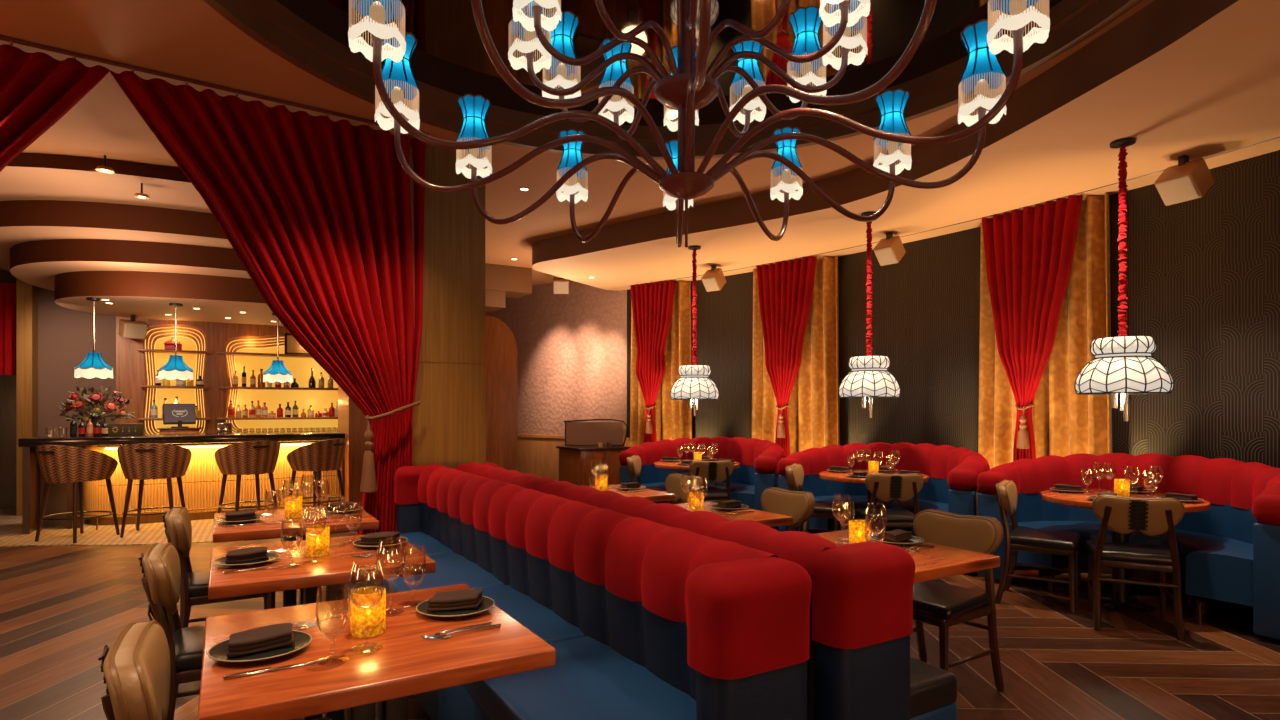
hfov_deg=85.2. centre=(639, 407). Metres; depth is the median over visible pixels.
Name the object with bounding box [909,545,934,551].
fork
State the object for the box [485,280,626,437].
wall
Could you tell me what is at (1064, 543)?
dining chair
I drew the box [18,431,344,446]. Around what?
countertop
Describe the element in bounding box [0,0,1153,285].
ceiling
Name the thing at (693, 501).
candle holder
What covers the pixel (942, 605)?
dining chair
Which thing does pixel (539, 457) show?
wainscoting
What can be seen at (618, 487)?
plate
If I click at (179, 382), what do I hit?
bottle
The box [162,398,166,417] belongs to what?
bottle
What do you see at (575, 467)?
sideboard
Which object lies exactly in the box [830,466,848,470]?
napkin
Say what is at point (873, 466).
candle holder
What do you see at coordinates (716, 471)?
dining chair
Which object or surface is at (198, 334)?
strip light
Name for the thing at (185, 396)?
strip light
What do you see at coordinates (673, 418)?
curtain
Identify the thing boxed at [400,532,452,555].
seat cushion
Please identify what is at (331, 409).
bottle
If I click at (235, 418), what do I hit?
shelf
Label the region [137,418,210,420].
shelf
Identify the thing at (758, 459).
booth
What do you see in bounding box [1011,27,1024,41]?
socket
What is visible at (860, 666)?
banquette
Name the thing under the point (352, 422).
pillar
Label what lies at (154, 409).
bottle
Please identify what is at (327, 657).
water goblet
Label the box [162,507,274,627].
dining chair
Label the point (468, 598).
napkin
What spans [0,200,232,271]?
ceiling
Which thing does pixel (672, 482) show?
dining chair
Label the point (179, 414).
monitor
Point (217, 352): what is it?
shelf
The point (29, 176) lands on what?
ceiling
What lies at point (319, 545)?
candle holder
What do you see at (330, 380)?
bottle
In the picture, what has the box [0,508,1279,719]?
floor
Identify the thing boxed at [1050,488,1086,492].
plate
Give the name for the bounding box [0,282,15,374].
curtain
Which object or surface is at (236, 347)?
strip light
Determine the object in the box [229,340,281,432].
strip light
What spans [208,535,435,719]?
dining table
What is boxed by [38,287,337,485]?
wall
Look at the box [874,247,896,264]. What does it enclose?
grille
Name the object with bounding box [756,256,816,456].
curtain
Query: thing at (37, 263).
ceiling
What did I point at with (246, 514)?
napkin
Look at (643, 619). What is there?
banquette
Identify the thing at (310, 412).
bottle
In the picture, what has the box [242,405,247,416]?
bottle
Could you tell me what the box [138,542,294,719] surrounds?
dining chair
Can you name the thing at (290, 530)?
dining table
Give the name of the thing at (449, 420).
pillar
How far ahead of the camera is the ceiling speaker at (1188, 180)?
5.01 m
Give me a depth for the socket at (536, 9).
3.01 m
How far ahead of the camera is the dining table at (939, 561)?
2.81 m
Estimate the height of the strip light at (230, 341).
1.527 m
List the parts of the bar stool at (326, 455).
leg, leg, backrest, leg, leg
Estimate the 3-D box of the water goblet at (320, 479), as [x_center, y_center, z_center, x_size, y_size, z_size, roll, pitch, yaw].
[-1.893,0.516,4.141,0.075,0.176,0.075,0,0,-31]
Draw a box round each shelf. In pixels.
[137,349,210,353]
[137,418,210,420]
[140,385,207,388]
[216,351,311,357]
[216,417,337,419]
[219,386,337,389]
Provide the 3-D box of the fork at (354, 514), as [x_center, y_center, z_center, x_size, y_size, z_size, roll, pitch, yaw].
[-1.660,0.601,3.861,0.200,0.014,0.022,0,0,-37]
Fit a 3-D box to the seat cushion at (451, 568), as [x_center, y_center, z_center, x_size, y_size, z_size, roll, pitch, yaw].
[-1.131,0.947,3.822,0.530,0.117,0.916,0,0,-31]
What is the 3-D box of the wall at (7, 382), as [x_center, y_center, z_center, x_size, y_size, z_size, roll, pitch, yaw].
[-9.856,-0.340,8.666,4.000,3.400,0.200,0,0,-31]
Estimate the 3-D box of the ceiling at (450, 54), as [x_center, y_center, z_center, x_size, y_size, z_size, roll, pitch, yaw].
[0.170,-2.365,3.471,4.820,0.030,4.820,0,0,-31]
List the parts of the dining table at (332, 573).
post, post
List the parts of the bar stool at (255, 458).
leg, leg, backrest, leg, handle, leg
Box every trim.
[16,278,37,515]
[203,0,1141,159]
[517,434,629,440]
[636,137,1279,284]
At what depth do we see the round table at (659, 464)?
7.46 m
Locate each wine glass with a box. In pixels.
[282,480,298,521]
[300,475,315,512]
[303,506,325,562]
[326,496,345,546]
[349,562,383,652]
[376,539,404,610]
[832,495,850,543]
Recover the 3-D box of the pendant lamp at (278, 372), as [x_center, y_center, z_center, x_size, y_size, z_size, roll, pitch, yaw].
[-4.762,-0.789,9.154,0.346,0.902,0.346,0,0,-31]
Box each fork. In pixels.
[292,620,313,625]
[293,621,321,628]
[321,514,359,517]
[351,550,400,556]
[355,550,405,557]
[420,622,491,638]
[428,624,500,639]
[729,510,753,513]
[905,544,928,550]
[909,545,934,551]
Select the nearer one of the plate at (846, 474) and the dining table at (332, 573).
the dining table at (332, 573)
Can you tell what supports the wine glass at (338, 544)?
on the dining table at (332, 573)
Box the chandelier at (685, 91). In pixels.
[348,0,1049,247]
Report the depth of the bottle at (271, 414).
10.39 m
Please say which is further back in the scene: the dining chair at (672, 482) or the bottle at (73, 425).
the bottle at (73, 425)
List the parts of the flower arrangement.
flower, flower, flower, flower, flower, flower, flower, flower, flower, flower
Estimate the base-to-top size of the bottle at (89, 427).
0.220 m
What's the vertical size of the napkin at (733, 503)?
0.039 m
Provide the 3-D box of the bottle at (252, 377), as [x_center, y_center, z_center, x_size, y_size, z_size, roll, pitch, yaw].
[-5.723,-0.436,10.292,0.073,0.250,0.073,0,0,-31]
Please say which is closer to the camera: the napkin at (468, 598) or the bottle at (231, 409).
the napkin at (468, 598)
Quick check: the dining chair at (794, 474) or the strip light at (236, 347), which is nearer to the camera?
the dining chair at (794, 474)
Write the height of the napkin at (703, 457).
0.039 m
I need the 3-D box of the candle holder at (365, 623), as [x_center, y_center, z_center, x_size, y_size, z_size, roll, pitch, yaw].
[-0.730,0.546,1.871,0.089,0.115,0.089,0,0,-31]
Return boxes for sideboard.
[556,446,630,485]
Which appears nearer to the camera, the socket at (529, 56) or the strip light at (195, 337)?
the socket at (529, 56)
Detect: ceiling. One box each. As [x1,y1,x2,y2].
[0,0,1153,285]
[0,153,210,212]
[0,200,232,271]
[10,239,250,290]
[54,271,283,325]
[277,0,1061,125]
[532,0,1279,290]
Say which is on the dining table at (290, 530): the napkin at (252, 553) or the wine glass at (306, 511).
the wine glass at (306, 511)
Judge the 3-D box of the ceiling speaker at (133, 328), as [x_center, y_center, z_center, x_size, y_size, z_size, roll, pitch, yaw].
[-6.765,-1.089,9.290,0.260,0.342,0.269,0,0,39]
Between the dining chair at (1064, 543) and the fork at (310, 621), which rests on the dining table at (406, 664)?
the fork at (310, 621)
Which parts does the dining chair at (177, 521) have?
leg, backrest, leg, seat, seat frame, leg, leg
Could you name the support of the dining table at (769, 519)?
on the floor
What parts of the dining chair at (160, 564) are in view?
leg, backrest, leg, seat, seat frame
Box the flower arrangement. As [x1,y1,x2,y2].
[54,385,134,435]
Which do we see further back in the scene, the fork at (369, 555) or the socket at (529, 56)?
the socket at (529, 56)
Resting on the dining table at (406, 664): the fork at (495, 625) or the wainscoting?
the fork at (495, 625)
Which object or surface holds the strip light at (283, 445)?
attached to the bar counter at (201, 498)
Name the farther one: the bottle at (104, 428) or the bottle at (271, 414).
the bottle at (271, 414)
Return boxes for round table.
[654,460,739,469]
[818,470,928,532]
[1040,489,1210,611]
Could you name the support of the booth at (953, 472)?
on the floor
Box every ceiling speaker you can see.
[118,315,147,339]
[553,277,568,293]
[701,265,725,291]
[873,232,905,265]
[1154,155,1213,205]
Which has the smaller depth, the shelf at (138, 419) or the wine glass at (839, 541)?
the wine glass at (839, 541)
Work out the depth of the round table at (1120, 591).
4.73 m
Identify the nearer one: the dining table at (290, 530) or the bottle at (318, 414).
the dining table at (290, 530)
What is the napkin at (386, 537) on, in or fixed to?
on the plate at (357, 542)
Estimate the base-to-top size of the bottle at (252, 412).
0.240 m
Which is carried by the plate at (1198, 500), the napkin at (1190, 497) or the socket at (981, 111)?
the napkin at (1190, 497)
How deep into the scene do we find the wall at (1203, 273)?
5.83 m
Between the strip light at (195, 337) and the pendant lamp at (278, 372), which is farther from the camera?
the strip light at (195, 337)
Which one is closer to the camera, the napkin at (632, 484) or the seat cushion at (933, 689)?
the seat cushion at (933, 689)
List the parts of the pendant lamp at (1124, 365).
crystal rod, crystal rod, ruched cord, shade crown, lamp shade, crystal rod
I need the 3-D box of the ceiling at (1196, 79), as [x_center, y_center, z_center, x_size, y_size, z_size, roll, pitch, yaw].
[2.501,-1.980,5.237,3.705,0.279,12.749,0,0,-26]
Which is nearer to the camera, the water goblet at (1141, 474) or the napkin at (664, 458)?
the water goblet at (1141, 474)
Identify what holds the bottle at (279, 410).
on the shelf at (235, 418)
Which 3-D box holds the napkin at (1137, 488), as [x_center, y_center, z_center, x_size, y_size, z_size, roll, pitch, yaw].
[3.545,0.574,4.994,0.159,0.039,0.092,0,0,-42]
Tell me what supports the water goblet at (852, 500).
on the dining table at (939, 561)
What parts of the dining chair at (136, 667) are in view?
leg, backrest, seat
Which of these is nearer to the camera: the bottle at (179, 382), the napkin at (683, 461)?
the napkin at (683, 461)
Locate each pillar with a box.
[338,385,366,505]
[408,135,484,468]
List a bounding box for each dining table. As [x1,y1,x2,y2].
[197,583,555,719]
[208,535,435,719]
[213,505,378,606]
[590,484,674,501]
[675,501,792,526]
[814,530,999,583]
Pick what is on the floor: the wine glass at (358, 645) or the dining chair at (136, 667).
the dining chair at (136, 667)
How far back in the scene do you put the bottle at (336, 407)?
10.86 m
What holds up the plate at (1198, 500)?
on the round table at (1120, 591)
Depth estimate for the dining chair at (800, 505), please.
4.45 m
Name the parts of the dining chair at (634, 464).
leg, backrest, seat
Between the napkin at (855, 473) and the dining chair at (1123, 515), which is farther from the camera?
the napkin at (855, 473)
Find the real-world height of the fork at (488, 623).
0.014 m
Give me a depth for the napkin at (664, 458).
7.85 m
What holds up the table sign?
on the bar counter at (201, 498)
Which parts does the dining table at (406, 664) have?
post, post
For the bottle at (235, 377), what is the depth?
10.15 m
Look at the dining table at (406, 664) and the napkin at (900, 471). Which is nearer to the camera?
the dining table at (406, 664)
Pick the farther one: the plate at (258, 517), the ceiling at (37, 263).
the ceiling at (37, 263)
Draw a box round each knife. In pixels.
[223,523,264,526]
[223,565,286,573]
[223,659,324,679]
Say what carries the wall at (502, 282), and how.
attached to the ceiling at (190, 39)
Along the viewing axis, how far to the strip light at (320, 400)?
10.65 m
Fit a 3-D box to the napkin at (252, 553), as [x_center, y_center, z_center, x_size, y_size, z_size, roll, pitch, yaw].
[-1.539,0.574,2.727,0.159,0.039,0.092,0,0,-38]
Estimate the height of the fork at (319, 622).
0.014 m
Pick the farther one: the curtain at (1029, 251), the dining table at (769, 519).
the curtain at (1029, 251)
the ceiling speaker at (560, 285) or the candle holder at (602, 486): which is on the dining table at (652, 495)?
the candle holder at (602, 486)
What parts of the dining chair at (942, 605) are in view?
leg, leg, seat, seat frame, backrest, leg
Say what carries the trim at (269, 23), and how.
attached to the ceiling at (190, 39)
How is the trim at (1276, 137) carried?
attached to the wall at (1203, 273)
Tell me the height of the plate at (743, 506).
0.018 m
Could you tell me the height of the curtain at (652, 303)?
3.171 m
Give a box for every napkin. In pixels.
[225,510,255,520]
[225,546,267,563]
[227,623,293,656]
[326,502,357,510]
[360,532,400,543]
[427,589,483,610]
[621,482,640,488]
[663,457,677,460]
[681,460,691,463]
[702,456,711,459]
[717,499,741,507]
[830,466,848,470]
[853,470,866,475]
[879,466,891,470]
[881,529,912,542]
[899,470,919,473]
[1054,484,1081,490]
[1098,492,1116,495]
[1130,484,1142,491]
[1165,492,1197,500]
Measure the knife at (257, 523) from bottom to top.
0.007 m
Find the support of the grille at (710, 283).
attached to the ceiling speaker at (713, 279)
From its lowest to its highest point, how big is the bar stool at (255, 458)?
0.986 m
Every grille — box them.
[124,323,146,338]
[554,281,567,293]
[702,277,718,290]
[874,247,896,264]
[1156,175,1198,204]
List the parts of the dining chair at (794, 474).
leg, backrest, seat frame, seat, leg, leg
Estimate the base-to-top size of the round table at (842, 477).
0.747 m
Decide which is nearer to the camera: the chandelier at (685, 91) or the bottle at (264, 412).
the chandelier at (685, 91)
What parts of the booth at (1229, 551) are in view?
panel, leg, leg, leg, rail, backrest, seat, backrest, leg, leg, leg, panel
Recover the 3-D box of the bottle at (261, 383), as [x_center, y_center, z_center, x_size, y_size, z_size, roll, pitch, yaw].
[-5.628,-0.446,10.349,0.100,0.270,0.100,0,0,-31]
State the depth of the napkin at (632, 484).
5.16 m
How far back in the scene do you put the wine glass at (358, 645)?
1.75 m
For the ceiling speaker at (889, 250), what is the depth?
7.24 m
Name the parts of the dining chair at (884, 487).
leg, seat, seat frame, backrest, leg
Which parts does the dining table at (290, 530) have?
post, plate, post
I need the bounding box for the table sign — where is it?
[108,423,143,435]
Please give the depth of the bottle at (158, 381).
9.67 m
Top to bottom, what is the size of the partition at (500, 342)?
2.470 m
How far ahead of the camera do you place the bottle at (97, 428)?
7.91 m
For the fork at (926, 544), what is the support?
on the dining table at (939, 561)
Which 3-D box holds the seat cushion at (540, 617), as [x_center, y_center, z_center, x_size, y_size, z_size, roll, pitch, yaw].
[-0.658,0.947,3.033,0.530,0.117,0.916,0,0,-31]
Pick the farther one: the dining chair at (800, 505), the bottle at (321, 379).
the bottle at (321, 379)
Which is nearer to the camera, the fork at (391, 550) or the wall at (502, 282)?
the fork at (391, 550)
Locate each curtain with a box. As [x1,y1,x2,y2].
[0,44,110,171]
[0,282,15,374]
[110,71,425,534]
[630,280,675,442]
[630,281,691,446]
[752,256,839,454]
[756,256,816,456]
[978,193,1111,468]
[982,195,1082,460]
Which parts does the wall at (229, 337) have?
backlit panel, backlit panel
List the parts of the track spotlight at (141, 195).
lamp shade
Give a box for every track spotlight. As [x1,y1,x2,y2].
[96,155,114,173]
[134,183,149,199]
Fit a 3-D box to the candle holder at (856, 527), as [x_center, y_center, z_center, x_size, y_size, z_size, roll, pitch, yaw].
[0.948,0.546,3.004,0.089,0.115,0.089,0,0,-31]
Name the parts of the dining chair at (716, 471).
backrest, seat, seat frame, leg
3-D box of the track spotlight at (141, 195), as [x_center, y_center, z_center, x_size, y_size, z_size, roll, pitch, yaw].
[-4.438,-1.938,6.201,0.120,0.125,0.120,0,0,-31]
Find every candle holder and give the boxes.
[284,495,301,517]
[306,525,329,556]
[350,586,385,637]
[595,475,606,490]
[688,491,703,511]
[694,452,701,460]
[849,520,869,543]
[868,461,878,473]
[1114,479,1129,496]
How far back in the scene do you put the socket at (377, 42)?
2.70 m
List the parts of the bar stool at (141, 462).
leg, leg, handle, backrest, leg, leg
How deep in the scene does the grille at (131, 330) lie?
9.22 m
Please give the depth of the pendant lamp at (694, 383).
7.80 m
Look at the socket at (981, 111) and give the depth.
3.34 m
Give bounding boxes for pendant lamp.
[74,297,112,378]
[158,303,192,379]
[263,313,292,382]
[670,245,718,415]
[838,211,900,417]
[1074,137,1173,420]
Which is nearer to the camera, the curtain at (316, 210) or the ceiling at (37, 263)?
the curtain at (316, 210)
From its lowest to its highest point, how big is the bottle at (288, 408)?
0.230 m
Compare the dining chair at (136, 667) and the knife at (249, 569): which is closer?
the dining chair at (136, 667)
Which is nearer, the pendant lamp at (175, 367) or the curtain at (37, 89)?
the curtain at (37, 89)
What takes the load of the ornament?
on the shelf at (139, 350)
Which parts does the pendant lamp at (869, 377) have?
crystal rod, shade crown, ruched cord, lamp shade, crystal rod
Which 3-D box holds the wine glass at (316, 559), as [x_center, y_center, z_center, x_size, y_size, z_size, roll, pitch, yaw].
[-1.284,0.496,2.746,0.083,0.216,0.083,0,0,-31]
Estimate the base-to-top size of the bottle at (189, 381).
0.180 m
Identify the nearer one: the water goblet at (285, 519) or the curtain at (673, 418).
the water goblet at (285, 519)
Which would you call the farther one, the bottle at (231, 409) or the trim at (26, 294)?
the bottle at (231, 409)
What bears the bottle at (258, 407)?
on the shelf at (235, 418)
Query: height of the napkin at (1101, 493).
0.039 m
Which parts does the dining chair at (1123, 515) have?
leg, leg, seat, seat frame, backrest, leg, leg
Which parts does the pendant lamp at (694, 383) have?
ruched cord, lamp shade, crystal rod, shade crown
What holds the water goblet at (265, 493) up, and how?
on the dining table at (290, 530)
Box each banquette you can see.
[348,464,811,719]
[455,462,956,719]
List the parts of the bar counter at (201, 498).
panel, panel, post, foot rail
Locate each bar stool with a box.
[35,445,119,542]
[117,443,191,537]
[214,441,280,512]
[286,438,346,506]
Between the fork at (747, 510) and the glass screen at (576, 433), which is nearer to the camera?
the fork at (747, 510)
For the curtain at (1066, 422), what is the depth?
6.27 m
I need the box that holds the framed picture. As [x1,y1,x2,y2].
[285,333,308,354]
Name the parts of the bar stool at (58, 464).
leg, handle, leg, backrest, leg, leg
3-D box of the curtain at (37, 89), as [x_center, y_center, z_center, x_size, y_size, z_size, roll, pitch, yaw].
[-4.057,-0.379,3.703,1.975,3.438,0.281,0,0,-35]
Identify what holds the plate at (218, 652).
on the dining table at (406, 664)
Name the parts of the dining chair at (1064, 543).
leg, backrest, leg, seat frame, seat, leg, leg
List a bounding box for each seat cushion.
[372,553,503,593]
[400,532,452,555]
[463,636,695,719]
[477,585,584,642]
[910,657,956,717]
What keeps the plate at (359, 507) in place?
on the dining table at (290, 530)
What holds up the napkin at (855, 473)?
on the plate at (846, 474)
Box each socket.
[371,35,383,51]
[525,52,534,70]
[532,5,542,27]
[612,110,619,117]
[744,109,750,115]
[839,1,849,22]
[840,47,849,65]
[976,107,986,119]
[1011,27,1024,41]
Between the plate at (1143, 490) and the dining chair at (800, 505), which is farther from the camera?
the plate at (1143, 490)
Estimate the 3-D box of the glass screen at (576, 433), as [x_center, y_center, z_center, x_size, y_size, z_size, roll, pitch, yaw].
[-0.668,0.368,10.419,0.981,0.410,0.022,0,0,6]
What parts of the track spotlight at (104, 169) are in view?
lamp shade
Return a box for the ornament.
[164,337,181,349]
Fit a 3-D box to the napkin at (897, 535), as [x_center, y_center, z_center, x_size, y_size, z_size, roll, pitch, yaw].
[1.160,0.574,3.143,0.159,0.039,0.092,0,0,-38]
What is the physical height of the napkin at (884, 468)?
0.039 m
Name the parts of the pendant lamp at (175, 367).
lamp shade, rod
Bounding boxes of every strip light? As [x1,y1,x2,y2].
[105,443,310,449]
[145,327,204,433]
[148,330,202,433]
[151,333,199,433]
[154,336,196,431]
[226,337,283,432]
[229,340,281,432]
[232,343,318,432]
[234,345,336,430]
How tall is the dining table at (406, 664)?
0.747 m
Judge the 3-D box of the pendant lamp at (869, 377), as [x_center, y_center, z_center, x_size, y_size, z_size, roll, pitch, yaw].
[2.167,-0.875,6.579,0.560,1.930,0.560,0,0,-22]
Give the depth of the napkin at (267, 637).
1.71 m
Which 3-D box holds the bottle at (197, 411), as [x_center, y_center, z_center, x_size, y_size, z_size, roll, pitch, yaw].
[-6.333,0.054,9.927,0.090,0.170,0.090,0,0,-31]
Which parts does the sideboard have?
door, door, door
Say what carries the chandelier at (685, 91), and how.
hanging from the ceiling at (450, 54)
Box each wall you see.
[0,269,15,508]
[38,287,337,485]
[485,263,531,311]
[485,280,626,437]
[627,150,1279,467]
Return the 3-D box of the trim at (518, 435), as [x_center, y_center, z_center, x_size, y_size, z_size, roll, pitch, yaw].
[-1.555,0.485,11.830,3.512,0.050,0.060,0,0,37]
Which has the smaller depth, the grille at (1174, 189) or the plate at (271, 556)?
the plate at (271, 556)
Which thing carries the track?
attached to the ceiling at (190, 39)
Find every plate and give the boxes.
[208,630,311,661]
[213,552,279,565]
[216,515,264,522]
[321,506,362,512]
[353,537,407,547]
[416,596,494,616]
[616,486,645,489]
[711,504,748,509]
[846,474,868,477]
[870,534,923,544]
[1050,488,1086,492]
[1130,489,1153,492]
[1159,496,1203,502]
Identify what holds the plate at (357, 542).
on the dining table at (332, 573)
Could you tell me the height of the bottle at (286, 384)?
0.210 m
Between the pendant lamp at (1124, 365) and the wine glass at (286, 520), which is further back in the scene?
the pendant lamp at (1124, 365)
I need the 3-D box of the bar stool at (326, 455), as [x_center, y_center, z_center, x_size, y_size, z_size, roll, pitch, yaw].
[-3.917,0.862,8.475,0.634,0.986,0.670,0,0,15]
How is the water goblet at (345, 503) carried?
on the dining table at (332, 573)
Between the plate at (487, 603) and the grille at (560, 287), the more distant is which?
the grille at (560, 287)
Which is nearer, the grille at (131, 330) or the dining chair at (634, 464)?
the dining chair at (634, 464)
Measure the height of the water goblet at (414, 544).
0.176 m
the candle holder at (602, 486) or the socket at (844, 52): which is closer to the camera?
the socket at (844, 52)
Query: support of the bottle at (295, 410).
on the shelf at (235, 418)
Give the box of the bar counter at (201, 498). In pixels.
[18,431,344,534]
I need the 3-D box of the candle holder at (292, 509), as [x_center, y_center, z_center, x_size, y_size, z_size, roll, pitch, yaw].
[-1.923,0.546,3.861,0.089,0.115,0.089,0,0,-31]
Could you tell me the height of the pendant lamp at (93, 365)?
0.902 m
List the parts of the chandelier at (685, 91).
lamp shade, bulb, bulb, lamp shade, lamp shade, bulb, arm, arm, lamp shade, bulb, lamp shade, bulb, arm, lamp shade, bulb, arm, arm, arm, arm, arm, bulb, lamp shade, arm, arm, lamp shade, arm, lamp shade, stem, arm, arm, arm, arm, lamp shade, bulb, arm, arm, arm, arm, lamp shade, bulb, arm, lamp shade, bulb, arm, lamp shade, bulb, arm, arm, lamp shade, bulb, bulb, lamp shade, lamp shade, bulb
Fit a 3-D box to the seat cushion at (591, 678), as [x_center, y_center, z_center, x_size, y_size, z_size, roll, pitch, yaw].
[-0.180,0.947,2.236,0.530,0.117,0.936,0,0,-31]
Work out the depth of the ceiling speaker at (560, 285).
10.82 m
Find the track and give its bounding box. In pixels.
[0,35,428,134]
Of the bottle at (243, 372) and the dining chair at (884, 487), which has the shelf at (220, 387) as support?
the bottle at (243, 372)
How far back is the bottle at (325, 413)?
10.77 m
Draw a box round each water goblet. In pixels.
[265,493,280,523]
[281,519,301,567]
[315,479,328,509]
[315,585,349,665]
[344,503,361,542]
[401,544,425,602]
[838,500,854,539]
[1141,474,1154,496]
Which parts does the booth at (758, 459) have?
panel, backrest, seat, backrest, panel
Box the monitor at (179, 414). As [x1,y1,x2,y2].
[163,404,195,427]
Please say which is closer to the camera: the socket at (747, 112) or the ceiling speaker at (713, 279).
the socket at (747, 112)
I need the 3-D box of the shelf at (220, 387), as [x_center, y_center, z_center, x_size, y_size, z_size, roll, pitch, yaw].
[-5.253,-0.294,10.614,2.000,0.032,0.289,0,0,-31]
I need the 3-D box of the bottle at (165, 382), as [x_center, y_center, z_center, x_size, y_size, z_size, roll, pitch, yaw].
[-6.633,-0.441,9.747,0.092,0.260,0.092,0,0,-31]
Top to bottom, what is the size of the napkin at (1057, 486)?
0.039 m
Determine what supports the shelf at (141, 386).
attached to the wall at (229, 337)
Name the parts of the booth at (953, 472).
panel, rail, backrest, seat, backrest, panel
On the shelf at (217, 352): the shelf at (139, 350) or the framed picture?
the framed picture
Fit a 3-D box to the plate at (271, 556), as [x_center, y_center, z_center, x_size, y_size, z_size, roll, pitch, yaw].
[-1.538,0.597,2.727,0.228,0.018,0.228,0,0,-31]
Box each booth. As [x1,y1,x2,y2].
[619,436,785,529]
[778,442,989,573]
[977,453,1279,639]
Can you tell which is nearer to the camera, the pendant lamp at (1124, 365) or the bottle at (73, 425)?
the pendant lamp at (1124, 365)
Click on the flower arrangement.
(87, 400)
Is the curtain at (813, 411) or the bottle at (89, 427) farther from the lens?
the curtain at (813, 411)
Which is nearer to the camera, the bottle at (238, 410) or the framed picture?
the bottle at (238, 410)
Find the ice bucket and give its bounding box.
[217,422,231,432]
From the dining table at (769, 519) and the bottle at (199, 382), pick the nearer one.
the dining table at (769, 519)
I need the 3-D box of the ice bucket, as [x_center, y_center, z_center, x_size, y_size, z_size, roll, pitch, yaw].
[-5.817,0.305,9.746,0.180,0.200,0.180,0,0,-31]
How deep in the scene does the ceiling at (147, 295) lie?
8.03 m
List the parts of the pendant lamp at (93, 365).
lamp shade, rod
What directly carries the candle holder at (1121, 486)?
on the round table at (1120, 591)
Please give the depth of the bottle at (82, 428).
7.84 m
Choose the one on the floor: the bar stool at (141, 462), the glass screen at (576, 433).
the bar stool at (141, 462)
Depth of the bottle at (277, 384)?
10.43 m
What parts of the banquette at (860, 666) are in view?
backrest, frame, seat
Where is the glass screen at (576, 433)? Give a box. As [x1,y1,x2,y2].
[563,419,627,445]
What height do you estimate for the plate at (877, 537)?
0.018 m
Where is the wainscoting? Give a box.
[517,437,629,480]
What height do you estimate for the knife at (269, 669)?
0.007 m
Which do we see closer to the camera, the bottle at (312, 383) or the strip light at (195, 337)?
the strip light at (195, 337)
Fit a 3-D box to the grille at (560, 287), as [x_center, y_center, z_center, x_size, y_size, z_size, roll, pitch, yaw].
[-1.227,-1.874,10.823,0.228,0.176,0.092,0,0,-6]
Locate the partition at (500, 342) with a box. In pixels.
[485,315,516,470]
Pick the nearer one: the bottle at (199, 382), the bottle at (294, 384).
the bottle at (199, 382)
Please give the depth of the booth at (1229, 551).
4.93 m
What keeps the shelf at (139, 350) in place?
attached to the wall at (229, 337)
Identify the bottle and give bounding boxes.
[70,414,76,436]
[78,418,85,436]
[86,417,92,436]
[94,418,100,435]
[101,419,107,435]
[151,400,157,417]
[156,370,161,385]
[162,378,169,385]
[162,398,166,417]
[176,379,185,385]
[187,379,192,385]
[195,406,199,417]
[196,376,203,385]
[228,400,234,417]
[232,371,237,386]
[236,405,241,417]
[242,366,245,386]
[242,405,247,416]
[249,401,255,416]
[250,370,255,386]
[256,401,260,416]
[258,369,264,386]
[261,403,267,416]
[268,411,275,416]
[275,381,280,386]
[277,404,282,416]
[284,381,289,386]
[285,402,290,416]
[291,378,298,386]
[292,401,298,416]
[307,405,313,416]
[308,368,315,387]
[315,411,321,416]
[318,372,323,387]
[322,409,328,416]
[328,376,332,387]
[329,403,334,416]
[335,402,337,416]
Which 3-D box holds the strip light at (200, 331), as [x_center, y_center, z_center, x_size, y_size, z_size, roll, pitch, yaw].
[-6.572,-0.369,9.850,0.710,1.568,0.009,0,0,-31]
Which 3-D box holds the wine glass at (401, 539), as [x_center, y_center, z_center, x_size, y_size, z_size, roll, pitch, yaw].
[-0.738,0.496,2.061,0.083,0.216,0.083,0,0,-31]
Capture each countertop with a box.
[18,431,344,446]
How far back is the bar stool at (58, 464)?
7.03 m
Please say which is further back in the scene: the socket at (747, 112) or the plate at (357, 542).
the socket at (747, 112)
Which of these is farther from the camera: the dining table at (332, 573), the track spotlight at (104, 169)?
the track spotlight at (104, 169)
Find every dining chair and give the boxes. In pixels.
[98,620,331,719]
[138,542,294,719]
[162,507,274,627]
[626,455,674,503]
[665,473,702,503]
[689,460,733,501]
[761,487,814,532]
[785,463,845,531]
[855,473,923,531]
[913,509,1003,691]
[995,480,1079,613]
[1085,495,1184,639]
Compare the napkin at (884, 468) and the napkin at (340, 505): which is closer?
the napkin at (340, 505)
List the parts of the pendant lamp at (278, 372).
rod, lamp shade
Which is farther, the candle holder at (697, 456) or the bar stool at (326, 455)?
the bar stool at (326, 455)
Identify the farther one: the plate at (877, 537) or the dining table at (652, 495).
the dining table at (652, 495)
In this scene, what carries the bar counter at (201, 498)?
on the floor
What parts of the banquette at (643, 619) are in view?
seat, backrest, backrest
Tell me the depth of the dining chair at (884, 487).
5.67 m
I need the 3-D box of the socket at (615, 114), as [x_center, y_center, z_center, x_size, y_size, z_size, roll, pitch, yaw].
[-0.139,-1.700,4.060,0.047,0.090,0.048,0,0,-28]

